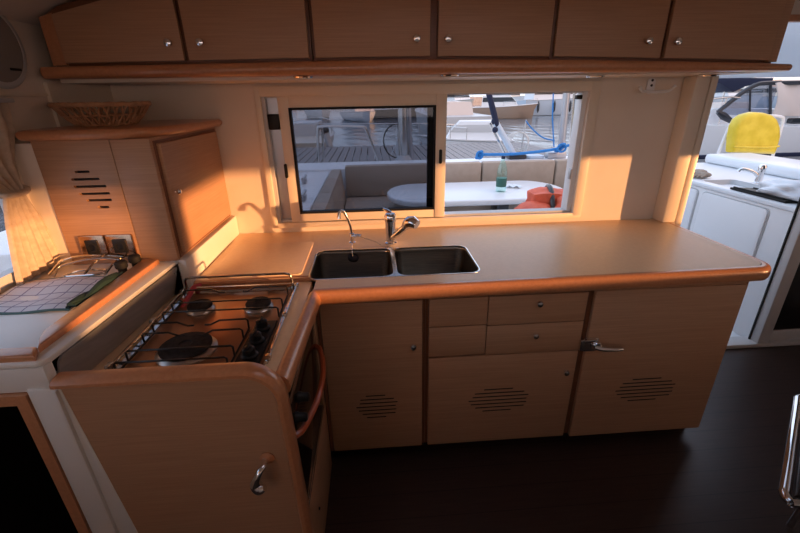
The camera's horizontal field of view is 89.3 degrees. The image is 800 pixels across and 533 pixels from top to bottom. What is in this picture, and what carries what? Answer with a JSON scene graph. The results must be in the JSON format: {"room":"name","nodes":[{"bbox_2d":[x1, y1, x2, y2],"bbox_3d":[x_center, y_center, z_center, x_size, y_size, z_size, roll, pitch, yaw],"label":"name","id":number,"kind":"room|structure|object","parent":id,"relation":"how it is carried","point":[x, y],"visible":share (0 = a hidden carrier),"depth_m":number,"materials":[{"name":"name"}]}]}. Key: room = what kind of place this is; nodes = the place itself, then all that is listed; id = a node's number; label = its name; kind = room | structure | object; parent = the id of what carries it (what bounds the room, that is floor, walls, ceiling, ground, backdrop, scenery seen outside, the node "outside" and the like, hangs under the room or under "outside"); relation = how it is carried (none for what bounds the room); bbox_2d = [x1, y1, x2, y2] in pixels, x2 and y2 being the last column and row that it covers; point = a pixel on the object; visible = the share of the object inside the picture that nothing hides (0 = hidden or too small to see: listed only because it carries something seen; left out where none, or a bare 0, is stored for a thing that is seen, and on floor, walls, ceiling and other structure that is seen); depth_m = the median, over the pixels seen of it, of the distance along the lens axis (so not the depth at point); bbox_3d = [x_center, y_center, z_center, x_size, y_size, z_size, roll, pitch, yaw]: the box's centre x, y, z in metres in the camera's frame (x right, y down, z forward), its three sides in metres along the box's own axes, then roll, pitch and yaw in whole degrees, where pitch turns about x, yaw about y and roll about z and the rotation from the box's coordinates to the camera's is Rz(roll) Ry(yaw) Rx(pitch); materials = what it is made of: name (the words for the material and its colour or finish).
{"room":"ship interior","nodes":[
{"label":"ship interior","id":0,"kind":"room"},
{"bbox_2d":[0,0,73,25],"bbox_3d":[1.072,-0.347,-0.151,4.550,0.220,4.540,-2,23,-3],"label":"ceiling","id":1,"kind":"structure","parent":0,"point":[25,11],"depth_m":1.35,"materials":[{"name":"beige paint"}]},
{"bbox_2d":[0,297,134,532],"bbox_3d":[-1.059,0.916,1.480,0.340,1.544,0.510,-2,23,-3],"label":"wall","id":2,"kind":"structure","parent":0,"point":[30,499],"depth_m":1.32,"materials":[{"name":"black"}]},
{"bbox_2d":[0,392,91,532],"bbox_3d":[-1.047,0.725,1.143,0.342,0.916,0.050,-2,23,-3],"label":"trim","id":3,"kind":"structure","parent":2,"relation":"attached to","point":[22,400],"depth_m":1.02,"materials":[{"name":"brown wood"}]},
{"bbox_2d":[27,371,137,532],"bbox_3d":[-0.808,0.703,1.169,0.136,0.928,0.074,-2,23,-3],"label":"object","id":4,"kind":"structure","parent":2,"relation":"attached to","point":[103,510],"depth_m":1.05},
{"bbox_2d":[0,19,157,294],"bbox_3d":[-1.183,0.631,0.033,0.050,1.950,4.440,-2,23,-3],"label":"wall","id":5,"kind":"structure","parent":0,"point":[27,112],"depth_m":1.42,"materials":[{"name":"beige paint"}]},
{"bbox_2d":[0,199,15,290],"bbox_3d":[-1.245,-0.032,0.843,0.040,0.530,1.090,-2,23,-3],"label":"window","id":6,"kind":"structure","parent":5,"relation":"in","point":[7,278],"depth_m":1.29,"materials":[{"name":"white metal"}]},
{"bbox_2d":[0,15,26,88],"bbox_3d":[-1.278,-0.697,1.269,0.016,0.260,0.260,-2,23,-3],"label":"wall speaker","id":7,"kind":"object","parent":5,"relation":"attached to","point":[13,61],"visible":1,"depth_m":1.33,"materials":[{"name":"grey plastic"}]},
{"bbox_2d":[0,92,48,95],"bbox_3d":[-1.254,-0.418,0.975,0.006,0.014,1.890,-2,23,-3],"label":"trim","id":8,"kind":"structure","parent":5,"relation":"attached to","point":[1,93],"depth_m":1.38,"materials":[{"name":"beige paint"}]},
{"bbox_2d":[0,98,60,284],"bbox_3d":[-1.210,-0.057,0.863,0.052,0.556,1.200,-2,23,-3],"label":"curtain","id":9,"kind":"object","parent":5,"relation":"hanging from","point":[33,251],"visible":0.98,"depth_m":1.32,"materials":[{"name":"fabric"}]},
{"bbox_2d":[15,141,73,264],"bbox_3d":[-1.256,-0.278,1.718,0.075,0.530,0.628,-2,23,-3],"label":"trim","id":10,"kind":"structure","parent":5,"relation":"attached to","point":[25,158],"depth_m":1.39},
{"bbox_2d":[43,83,115,126],"bbox_3d":[-1.302,-0.669,1.681,0.012,0.158,0.390,-2,23,-3],"label":"trim","id":11,"kind":"structure","parent":5,"relation":"attached to","point":[57,92],"depth_m":1.61,"materials":[{"name":"beige paint"}]},
{"bbox_2d":[0,216,238,392],"bbox_3d":[-1.034,0.034,1.521,0.466,0.138,1.254,-2,23,-3],"label":"countertop","id":12,"kind":"structure","parent":5,"relation":"attached to","point":[29,343],"depth_m":1.12,"materials":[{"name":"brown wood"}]},
{"bbox_2d":[0,272,123,314],"bbox_3d":[-1.087,0.075,1.258,0.330,0.041,0.250,-2,23,-3],"label":"tea towel","id":13,"kind":"object","parent":12,"relation":"on","point":[60,293],"visible":0.94,"depth_m":1.26,"materials":[{"name":"fabric"}]},
{"bbox_2d":[47,254,135,277],"bbox_3d":[-1.081,-0.006,1.424,0.280,0.049,0.126,-2,23,-3],"label":"dish rack","id":14,"kind":"object","parent":12,"relation":"on","point":[57,267],"visible":0.82,"depth_m":1.41,"materials":[{"name":"silver metal"}]},
{"bbox_2d":[114,259,127,272],"bbox_3d":[-0.969,0.001,1.410,0.040,0.044,0.040,-2,23,-3],"label":"jar","id":15,"kind":"object","parent":14,"relation":"in","point":[121,265],"visible":0.88,"depth_m":1.40,"materials":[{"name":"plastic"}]},
{"bbox_2d":[127,254,141,266],"bbox_3d":[-0.956,-0.021,1.461,0.040,0.044,0.040,-2,23,-3],"label":"jar","id":16,"kind":"object","parent":14,"relation":"in","point":[133,259],"visible":0.84,"depth_m":1.45,"materials":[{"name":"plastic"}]},
{"bbox_2d":[15,119,230,264],"bbox_3d":[-1.038,-0.346,1.688,0.452,0.470,0.654,-2,23,-3],"label":"locker","id":17,"kind":"object","parent":12,"relation":"on","point":[161,183],"visible":0.95,"depth_m":1.43,"materials":[{"name":"brown wood"}]},
{"bbox_2d":[30,139,142,264],"bbox_3d":[-1.083,-0.216,1.421,0.246,0.436,0.016,-2,23,-3],"label":"vent","id":18,"kind":"object","parent":17,"relation":"attached to","point":[84,180],"depth_m":1.39,"materials":[{"name":"brown wood"}]},
{"bbox_2d":[47,101,151,126],"bbox_3d":[-1.104,-0.572,1.514,0.329,0.084,0.304,-2,23,-3],"label":"bread basket","id":19,"kind":"object","parent":17,"relation":"on","point":[133,118],"visible":1,"depth_m":1.43,"materials":[{"name":"wicker"}]},
{"bbox_2d":[78,234,137,257],"bbox_3d":[-1.057,-0.073,1.463,0.186,0.082,0.018,-2,23,-3],"label":"power socket","id":20,"kind":"object","parent":17,"relation":"attached to","point":[118,244],"visible":0.95,"depth_m":1.46,"materials":[{"name":"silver metal"}]},
{"bbox_2d":[84,240,100,253],"bbox_3d":[-1.108,-0.070,1.459,0.044,0.052,0.005,-2,23,-3],"label":"socket","id":21,"kind":"object","parent":20,"relation":"attached to","point":[90,246],"depth_m":1.46,"materials":[{"name":"black plastic"}]},
{"bbox_2d":[111,239,128,252],"bbox_3d":[-1.012,-0.074,1.464,0.048,0.052,0.005,-2,23,-3],"label":"socket","id":22,"kind":"object","parent":20,"relation":"attached to","point":[117,245],"depth_m":1.46,"materials":[{"name":"black plastic"}]},
{"bbox_2d":[107,0,799,342],"bbox_3d":[0.920,-0.328,2.235,4.580,1.950,0.060,-2,23,-3],"label":"wall","id":23,"kind":"structure","parent":0,"point":[633,129],"depth_m":2.04,"materials":[{"name":"beige paint"}]},
{"bbox_2d":[38,0,313,66],"bbox_3d":[-0.798,-0.928,1.587,0.922,0.270,0.423,-2,23,-3],"label":"upper cabinet","id":24,"kind":"object","parent":23,"relation":"attached to","point":[76,32],"visible":0.97,"depth_m":1.43,"materials":[{"name":"brown wood"}]},
{"bbox_2d":[0,156,567,272],"bbox_3d":[0.367,-0.110,3.973,6.000,1.425,2.950,-2,23,-3],"label":"trim","id":25,"kind":"structure","parent":23,"relation":"attached to","point":[5,258],"depth_m":2.42,"materials":[{"name":"white"}]},
{"bbox_2d":[486,94,526,158],"bbox_3d":[1.240,-1.788,4.833,0.596,0.989,0.201,0,23,3],"label":"gangway","id":26,"kind":"object","parent":25,"relation":"on","point":[497,127],"visible":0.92,"depth_m":4.90,"materials":[{"name":"silver metal"}]},
{"bbox_2d":[475,143,569,159],"bbox_3d":[1.463,-1.375,4.828,1.137,0.169,0.084,-2,23,-2],"label":"mooring rope","id":27,"kind":"object","parent":25,"relation":"on","point":[479,155],"visible":0.99,"depth_m":4.82,"materials":[{"name":"blue fabric"}]},
{"bbox_2d":[520,120,526,151],"bbox_3d":[1.521,-1.577,5.007,0.050,0.446,0.018,14,27,32],"label":"rod","id":28,"kind":"object","parent":25,"relation":"on","point":[525,120],"visible":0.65,"depth_m":4.99,"materials":[{"name":"grey metal"}]},
{"bbox_2d":[507,132,528,151],"bbox_3d":[1.453,-1.501,4.990,0.312,0.312,0.092,-2,23,-3],"label":"coil","id":29,"kind":"object","parent":28,"relation":"hanging from","point":[511,135],"visible":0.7,"depth_m":4.96,"materials":[{"name":"white plastic"}]},
{"bbox_2d":[526,121,554,140],"bbox_3d":[1.700,-1.649,4.918,0.368,0.245,0.020,5,23,15],"label":"sagging line","id":30,"kind":"object","parent":28,"relation":"hanging from","point":[526,121],"visible":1,"depth_m":4.93,"materials":[{"name":"blue fabric"}]},
{"bbox_2d":[526,154,543,158],"bbox_3d":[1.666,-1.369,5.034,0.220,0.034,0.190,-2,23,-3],"label":"paddle board","id":31,"kind":"object","parent":25,"relation":"on","point":[529,156],"visible":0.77,"depth_m":4.96,"materials":[{"name":"white plastic"}]},
{"bbox_2d":[544,93,575,158],"bbox_3d":[1.958,-1.845,4.807,0.336,1.076,0.136,-2,23,-3],"label":"post","id":32,"kind":"object","parent":25,"relation":"on","point":[566,96],"visible":0.71,"depth_m":4.86,"materials":[{"name":"grey metal"}]},
{"bbox_2d":[552,93,554,146],"bbox_3d":[1.829,-1.767,4.821,0.100,0.662,0.026,6,24,16],"label":"blue line","id":33,"kind":"object","parent":32,"relation":"hanging from","point":[553,93],"visible":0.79,"depth_m":4.83,"materials":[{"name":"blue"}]},
{"bbox_2d":[40,59,791,85],"bbox_3d":[0.138,-0.825,1.708,2.858,0.061,0.416,-2,23,-3],"label":"shelf","id":34,"kind":"object","parent":23,"relation":"attached to","point":[390,69],"visible":1,"depth_m":1.53,"materials":[{"name":"brown wood"}]},
{"bbox_2d":[293,75,312,78],"bbox_3d":[-0.369,-0.722,1.544,0.075,0.010,0.075,-2,23,-3],"label":"recessed light","id":35,"kind":"object","parent":34,"relation":"attached to","point":[299,76],"visible":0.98,"depth_m":1.52,"materials":[{"name":"silver metal"}]},
{"bbox_2d":[440,74,458,76],"bbox_3d":[0.195,-0.749,1.587,0.075,0.010,0.075,-2,23,-3],"label":"recessed light","id":36,"kind":"object","parent":34,"relation":"attached to","point":[441,75],"visible":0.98,"depth_m":1.56,"materials":[{"name":"silver metal"}]},
{"bbox_2d":[586,75,604,77],"bbox_3d":[0.814,-0.791,1.687,0.075,0.010,0.075,-2,23,-3],"label":"recessed light","id":37,"kind":"object","parent":34,"relation":"attached to","point":[588,76],"visible":0.98,"depth_m":1.66,"materials":[{"name":"silver metal"}]},
{"bbox_2d":[698,74,718,76],"bbox_3d":[1.365,-0.845,1.792,0.075,0.010,0.075,-2,23,-3],"label":"recessed light","id":38,"kind":"object","parent":34,"relation":"attached to","point":[701,75],"visible":0.96,"depth_m":1.77,"materials":[{"name":"silver metal"}]},
{"bbox_2d":[253,81,601,227],"bbox_3d":[0.152,-0.564,2.080,1.660,0.681,0.098,-2,23,-3],"label":"window","id":39,"kind":"structure","parent":23,"relation":"in","point":[361,151],"depth_m":2.03,"materials":[{"name":"beige paint"}]},
{"bbox_2d":[308,0,554,60],"bbox_3d":[0.112,-0.968,1.639,0.900,0.270,0.423,-2,23,-3],"label":"upper cabinet","id":40,"kind":"object","parent":23,"relation":"attached to","point":[340,29],"visible":0.97,"depth_m":1.48,"materials":[{"name":"brown wood"}]},
{"bbox_2d":[638,78,676,93],"bbox_3d":[1.232,-0.875,1.962,0.188,0.070,0.066,-2,23,-3],"label":"coat hook","id":41,"kind":"object","parent":23,"relation":"attached to","point":[651,82],"visible":1,"depth_m":1.98,"materials":[{"name":"white"}]},
{"bbox_2d":[548,0,794,62],"bbox_3d":[1.026,-0.997,1.696,0.930,0.296,0.423,-2,23,-3],"label":"upper cabinet","id":42,"kind":"object","parent":23,"relation":"attached to","point":[740,31],"visible":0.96,"depth_m":1.54,"materials":[{"name":"brown wood"}]},
{"bbox_2d":[652,75,718,225],"bbox_3d":[1.464,-0.182,2.288,0.115,1.620,0.150,-2,23,-3],"label":"trim","id":43,"kind":"structure","parent":23,"relation":"attached to","point":[697,93],"depth_m":2.05,"materials":[{"name":"beige paint"}]},
{"bbox_2d":[719,22,799,77],"bbox_3d":[2.430,-1.195,2.181,2.000,0.310,0.012,-2,23,-3],"label":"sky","id":44,"kind":"structure","parent":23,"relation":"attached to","point":[789,53],"depth_m":2.18,"materials":[{"name":"white plastic"}]},
{"bbox_2d":[726,198,799,348],"bbox_3d":[2.337,-0.344,2.327,1.640,1.860,0.115,-2,23,-3],"label":"door","id":45,"kind":"structure","parent":23,"relation":"in","point":[777,320],"depth_m":2.57,"materials":[{"name":"white metal"}]},
{"bbox_2d":[788,14,799,22],"bbox_3d":[2.364,-1.189,1.936,1.560,0.030,0.030,-2,23,-3],"label":"trim","id":46,"kind":"structure","parent":23,"relation":"attached to","point":[794,18],"depth_m":1.89,"materials":[{"name":"brown wood"}]},
{"bbox_2d":[324,345,799,532],"bbox_3d":[1.093,1.453,0.547,4.580,0.040,4.440,-2,23,-3],"label":"floor","id":47,"kind":"structure","parent":0,"point":[722,474],"depth_m":1.78,"materials":[{"name":"brown wood"}]},
{"bbox_2d":[49,282,331,532],"bbox_3d":[-0.578,0.581,1.418,0.622,0.953,0.691,-2,23,-3],"label":"base cabinet","id":48,"kind":"object","parent":47,"relation":"on","point":[212,447],"visible":0.91,"depth_m":1.08,"materials":[{"name":"brown wood"}]},
{"bbox_2d":[57,267,176,373],"bbox_3d":[-0.849,0.165,1.270,0.043,0.121,0.583,-1,23,0],"label":"plate","id":49,"kind":"object","parent":48,"relation":"attached to","point":[89,351],"visible":0.94,"depth_m":1.21,"materials":[{"name":"metal"}]},
{"bbox_2d":[104,272,325,505],"bbox_3d":[-0.527,0.402,1.381,0.554,0.587,0.577,-2,23,-3],"label":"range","id":50,"kind":"object","parent":48,"relation":"on","point":[238,325],"visible":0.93,"depth_m":1.29,"materials":[{"name":"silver metal"}]},
{"bbox_2d":[180,283,201,306],"bbox_3d":[-0.778,0.107,1.499,0.029,0.049,0.130,2,23,8],"label":"gas lighter","id":51,"kind":"object","parent":50,"relation":"on","point":[190,293],"visible":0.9,"depth_m":1.50,"materials":[{"name":"red plastic"}]},
{"bbox_2d":[289,324,325,505],"bbox_3d":[-0.483,0.474,1.363,0.474,0.466,0.483,-2,23,-3],"label":"oven","id":52,"kind":"object","parent":50,"relation":"in","point":[305,394],"depth_m":1.31,"materials":[{"name":"black metal"}]},
{"bbox_2d":[316,299,424,451],"bbox_3d":[-0.128,0.382,2.014,0.426,0.844,0.706,-2,23,-3],"label":"base cabinet","id":53,"kind":"object","parent":47,"relation":"on","point":[374,352],"visible":0.84,"depth_m":1.69,"materials":[{"name":"brown wood"}]},
{"bbox_2d":[356,395,397,417],"bbox_3d":[-0.099,0.606,1.759,0.180,0.125,0.002,-2,23,-3],"label":"vent","id":54,"kind":"object","parent":53,"relation":"attached to","point":[367,406],"depth_m":1.76,"materials":[{"name":"black wood"}]},
{"bbox_2d":[423,290,590,445],"bbox_3d":[0.417,0.359,2.046,0.663,0.844,0.706,-2,23,-3],"label":"base cabinet","id":55,"kind":"object","parent":47,"relation":"on","point":[498,367],"visible":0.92,"depth_m":1.72,"materials":[{"name":"brown wood"}]},
{"bbox_2d":[468,388,527,410],"bbox_3d":[0.434,0.587,1.791,0.268,0.125,0.002,-2,23,-3],"label":"vent","id":56,"kind":"object","parent":55,"relation":"attached to","point":[479,399],"depth_m":1.79,"materials":[{"name":"black wood"}]},
{"bbox_2d":[558,281,748,436],"bbox_3d":[1.067,0.336,2.074,0.674,0.844,0.728,-2,23,-3],"label":"base cabinet","id":57,"kind":"object","parent":47,"relation":"on","point":[649,358],"visible":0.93,"depth_m":1.75,"materials":[{"name":"brown wood"}]},
{"bbox_2d":[193,219,770,304],"bbox_3d":[0.339,-0.053,1.863,2.321,0.062,0.749,-2,23,-3],"label":"countertop","id":58,"kind":"structure","parent":57,"relation":"on","point":[524,258],"depth_m":1.72,"materials":[{"name":"beige laminate"}]},
{"bbox_2d":[337,209,361,243],"bbox_3d":[-0.242,-0.193,1.931,0.114,0.174,0.051,-5,23,-9],"label":"tap","id":59,"kind":"object","parent":58,"relation":"on","point":[352,235],"visible":0.96,"depth_m":1.94,"materials":[{"name":"silver metal"}]},
{"bbox_2d":[308,245,479,290],"bbox_3d":[-0.026,0.048,1.773,0.693,0.158,0.332,-2,23,-3],"label":"double sink","id":60,"kind":"object","parent":58,"relation":"in","point":[446,259],"visible":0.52,"depth_m":1.91,"materials":[{"name":"silver metal"}]},
{"bbox_2d":[348,237,387,261],"bbox_3d":[-0.145,-0.082,1.897,0.197,0.080,0.143,-2,23,-3],"label":"plug","id":61,"kind":"object","parent":60,"relation":"hanging from","point":[352,257],"visible":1,"depth_m":1.85,"materials":[{"name":"black rubber"}]},
{"bbox_2d":[383,208,419,244],"bbox_3d":[0.001,-0.178,1.893,0.209,0.168,0.060,15,27,33],"label":"mixer tap","id":62,"kind":"object","parent":58,"relation":"on","point":[409,222],"visible":1,"depth_m":1.89,"materials":[{"name":"silver metal"}]},
{"bbox_2d":[778,394,799,527],"bbox_3d":[1.493,0.805,1.350,0.820,0.502,0.421,-22,30,-40],"label":"stool","id":63,"kind":"object","parent":47,"relation":"on","point":[784,490],"visible":1,"depth_m":1.24,"materials":[{"name":"silver metal"}]},
{"bbox_2d":[730,331,739,336],"bbox_3d":[0.539,0.113,3.944,6.280,0.070,2.799,-2,23,-3],"label":"floor","id":64,"kind":"structure","parent":0,"point":[733,334],"depth_m":2.88,"materials":[{"name":"white"}]},
{"bbox_2d":[444,181,561,209],"bbox_3d":[0.743,-0.403,4.107,1.730,0.750,0.830,-2,23,-3],"label":"table","id":65,"kind":"object","parent":64,"relation":"on","point":[456,193],"visible":0.3,"depth_m":3.84,"materials":[{"name":"white plastic"}]},
{"bbox_2d":[496,156,506,186],"bbox_3d":[0.961,-0.871,3.815,0.098,0.331,0.098,-2,23,-3],"label":"water bottle","id":66,"kind":"object","parent":65,"relation":"on","point":[500,181],"visible":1,"depth_m":3.81,"materials":[{"name":"green plastic"}]},
{"bbox_2d":[506,184,521,187],"bbox_3d":[1.127,-0.801,4.030,0.160,0.024,0.093,5,24,15],"label":"napkin","id":67,"kind":"object","parent":65,"relation":"on","point":[507,185],"visible":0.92,"depth_m":4.01,"materials":[{"name":"white paper"}]},
{"bbox_2d":[444,159,566,211],"bbox_3d":[0.717,-0.313,3.676,2.760,0.918,2.310,-2,23,-3],"label":"bench","id":68,"kind":"object","parent":64,"relation":"on","point":[549,171],"visible":0.12,"depth_m":4.53,"materials":[{"name":"white"}]},
{"bbox_2d":[445,161,480,182],"bbox_3d":[0.628,-1.003,4.576,0.555,0.338,0.110,-2,23,-3],"label":"cushion","id":69,"kind":"object","parent":68,"relation":"on","point":[454,171],"depth_m":4.50,"materials":[{"name":"fabric"}]},
{"bbox_2d":[480,159,554,183],"bbox_3d":[1.331,-1.033,4.617,0.825,0.338,0.110,-2,23,-3],"label":"cushion","id":70,"kind":"object","parent":68,"relation":"on","point":[543,171],"depth_m":4.54,"materials":[{"name":"fabric"}]},
{"bbox_2d":[552,159,566,188],"bbox_3d":[1.885,-1.056,4.649,0.255,0.338,0.110,-2,23,-3],"label":"cushion","id":71,"kind":"object","parent":68,"relation":"on","point":[559,171],"depth_m":4.59,"materials":[{"name":"fabric"}]},
{"bbox_2d":[680,153,799,335],"bbox_3d":[2.939,-0.299,3.393,1.221,1.035,1.730,-2,23,-3],"label":"wet bar","id":72,"kind":"object","parent":64,"relation":"on","point":[757,227],"visible":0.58,"depth_m":2.92,"materials":[{"name":"white plastic"}]},
{"bbox_2d":[693,169,711,177],"bbox_3d":[2.474,-0.772,3.359,0.165,0.044,0.290,9,25,22],"label":"gloves","id":73,"kind":"object","parent":72,"relation":"on","point":[701,173],"visible":0.8,"depth_m":3.29,"materials":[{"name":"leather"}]},
{"bbox_2d":[704,180,760,187],"bbox_3d":[2.541,-0.562,3.074,0.270,0.119,0.380,-2,23,-3],"label":"basin","id":74,"kind":"object","parent":72,"relation":"in","point":[725,183],"depth_m":3.19,"materials":[{"name":"grey"}]},
{"bbox_2d":[691,162,796,212],"bbox_3d":[2.933,-0.681,3.233,1.220,0.038,1.730,-2,23,-3],"label":"countertop","id":75,"kind":"structure","parent":72,"relation":"on","point":[719,172],"depth_m":3.20,"materials":[{"name":"white"}]},
{"bbox_2d":[737,164,766,183],"bbox_3d":[2.658,-0.706,3.075,0.198,0.140,0.059,3,23,11],"label":"tap","id":76,"kind":"object","parent":72,"relation":"on","point":[759,174],"visible":0.93,"depth_m":3.05,"materials":[{"name":"silver metal"}]},
{"bbox_2d":[730,186,797,202],"bbox_3d":[2.504,-0.478,2.683,0.255,0.025,0.480,-2,23,-3],"label":"tray","id":77,"kind":"object","parent":72,"relation":"on","point":[752,191],"visible":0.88,"depth_m":2.69,"materials":[{"name":"black plastic"}]},
{"bbox_2d":[756,178,799,200],"bbox_3d":[2.470,-0.503,2.590,0.211,0.108,0.412,-2,23,-3],"label":"plastic bag","id":78,"kind":"object","parent":77,"relation":"on","point":[788,189],"visible":1,"depth_m":2.56,"materials":[{"name":"white plastic"}]},
{"bbox_3d":[1.163,0.072,2.925,1.150,0.770,0.530,-2,23,-3],"label":"locker","id":79,"kind":"object","parent":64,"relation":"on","visible":0},
{"bbox_2d":[514,184,562,208],"bbox_3d":[0.997,-0.409,2.735,0.469,0.270,0.373,-2,23,-3],"label":"jacket","id":80,"kind":"object","parent":79,"relation":"on","point":[547,196],"visible":0.41,"depth_m":2.67,"materials":[{"name":"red fabric"}]},
{"bbox_3d":[4.239,-0.197,4.147,1.449,1.120,2.800,-2,23,-3],"label":"trim","id":81,"kind":"structure","parent":64,"relation":"attached to","visible":0},
{"bbox_2d":[716,114,784,155],"bbox_3d":[4.039,-1.407,4.714,0.752,0.686,0.032,-2,23,-3],"label":"rail","id":82,"kind":"object","parent":81,"relation":"on","point":[773,115],"visible":0.43,"depth_m":4.65,"materials":[{"name":"white metal"}]},
{"bbox_2d":[726,112,779,153],"bbox_3d":[3.999,-1.498,4.566,0.590,0.461,0.162,-2,23,-3],"label":"cover","id":83,"kind":"object","parent":82,"relation":"hanging from","point":[748,132],"visible":0.99,"depth_m":4.52,"materials":[{"name":"fabric"}]},
{"label":"outside","id":84,"kind":"structure","parent":0,"visible":0},
{"bbox_2d":[0,105,570,231],"bbox_3d":[-11.763,-62.806,157.556,600.000,0.200,460.000,-2,23,-3],"label":"water","id":85,"kind":"structure","parent":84,"point":[542,124],"depth_m":31.57,"materials":[{"name":"grey liquid"}]},
{"bbox_2d":[447,95,473,103],"bbox_3d":[8.798,-26.566,63.212,3.695,5.642,12.427,-7,23,-13],"label":"motor yacht","id":86,"kind":"object","parent":85,"relation":"on","point":[466,98],"visible":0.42,"depth_m":61.15,"materials":[{"name":"beige"}]},
{"bbox_2d":[446,100,491,134],"bbox_3d":[2.507,-8.716,24.467,2.891,2.817,9.404,-5,23,-9],"label":"sailing yacht","id":87,"kind":"object","parent":85,"relation":"on","point":[456,110],"visible":0.27,"depth_m":21.48,"materials":[{"name":"grey"}]},
{"bbox_2d":[446,120,514,143],"bbox_3d":[2.907,-5.654,18.408,4.206,1.830,1.987,1,23,6],"label":"tender","id":88,"kind":"object","parent":85,"relation":"on","point":[463,131],"visible":0.4,"depth_m":17.53,"materials":[{"name":"white plastic"}]},
{"bbox_2d":[472,95,537,118],"bbox_3d":[12.273,-18.523,47.443,7.337,2.852,3.293,5,24,15],"label":"boat","id":89,"kind":"object","parent":85,"relation":"on","point":[507,107],"visible":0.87,"depth_m":46.34,"materials":[{"name":"beige"}]},
{"bbox_2d":[446,142,567,158],"bbox_3d":[-5.816,-3.098,13.366,22.200,0.900,5.400,-2,23,-3],"label":"pontoon","id":90,"kind":"object","parent":85,"relation":"on","point":[464,150],"visible":0.09,"depth_m":14.29,"materials":[{"name":"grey wood"}]},
{"bbox_2d":[492,94,523,99],"bbox_3d":[19.934,-31.767,74.890,3.695,5.850,12.475,-6,23,-13],"label":"motor yacht","id":91,"kind":"object","parent":85,"relation":"on","point":[515,96],"visible":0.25,"depth_m":72.72,"materials":[{"name":"white"}]},
{"bbox_2d":[516,93,576,115],"bbox_3d":[21.637,-22.397,54.097,11.476,4.548,3.918,-4,23,-7],"label":"motor yacht","id":92,"kind":"object","parent":85,"relation":"on","point":[544,106],"visible":0.43,"depth_m":52.63,"materials":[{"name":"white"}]},
{"bbox_2d":[713,89,764,107],"bbox_3d":[45.753,-25.041,57.946,3.695,5.642,12.427,-6,23,-12],"label":"motor yacht","id":93,"kind":"object","parent":85,"relation":"on","point":[755,98],"visible":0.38,"depth_m":54.50,"materials":[{"name":"white"}]},
{"bbox_2d":[697,156,799,162],"bbox_3d":[9.260,-2.016,8.302,8.400,0.340,1.250,-2,23,-3],"label":"pontoon","id":94,"kind":"object","parent":85,"relation":"on","point":[798,157],"visible":0.02,"depth_m":8.51,"materials":[{"name":"grey"}]},
{"bbox_2d":[698,80,799,158],"bbox_3d":[9.861,-3.288,10.858,8.400,3.055,3.550,-2,23,-3],"label":"yacht","id":95,"kind":"object","parent":85,"relation":"on","point":[721,114],"visible":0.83,"depth_m":9.39,"materials":[{"name":"white"}]},
{"bbox_2d":[715,78,773,101],"bbox_3d":[8.368,-4.298,10.351,1.650,0.960,0.600,-2,23,-3],"label":"awning","id":96,"kind":"object","parent":95,"relation":"attached to","point":[724,85],"visible":0.51,"depth_m":9.95,"materials":[{"name":"blue fabric"}]},
{"bbox_2d":[741,77,780,107],"bbox_3d":[55.541,-26.186,60.390,3.695,5.538,12.403,-1,23,0],"label":"motor yacht","id":97,"kind":"object","parent":85,"relation":"on","point":[763,102],"visible":0.18,"depth_m":60.02,"materials":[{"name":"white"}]},
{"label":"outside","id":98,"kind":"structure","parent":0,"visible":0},
{"bbox_2d":[470,97,482,104],"bbox_3d":[20.572,-51.704,126.613,460.000,2.300,10.000,-2,23,-3],"label":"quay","id":99,"kind":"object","parent":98,"point":[477,100],"depth_m":122.14,"materials":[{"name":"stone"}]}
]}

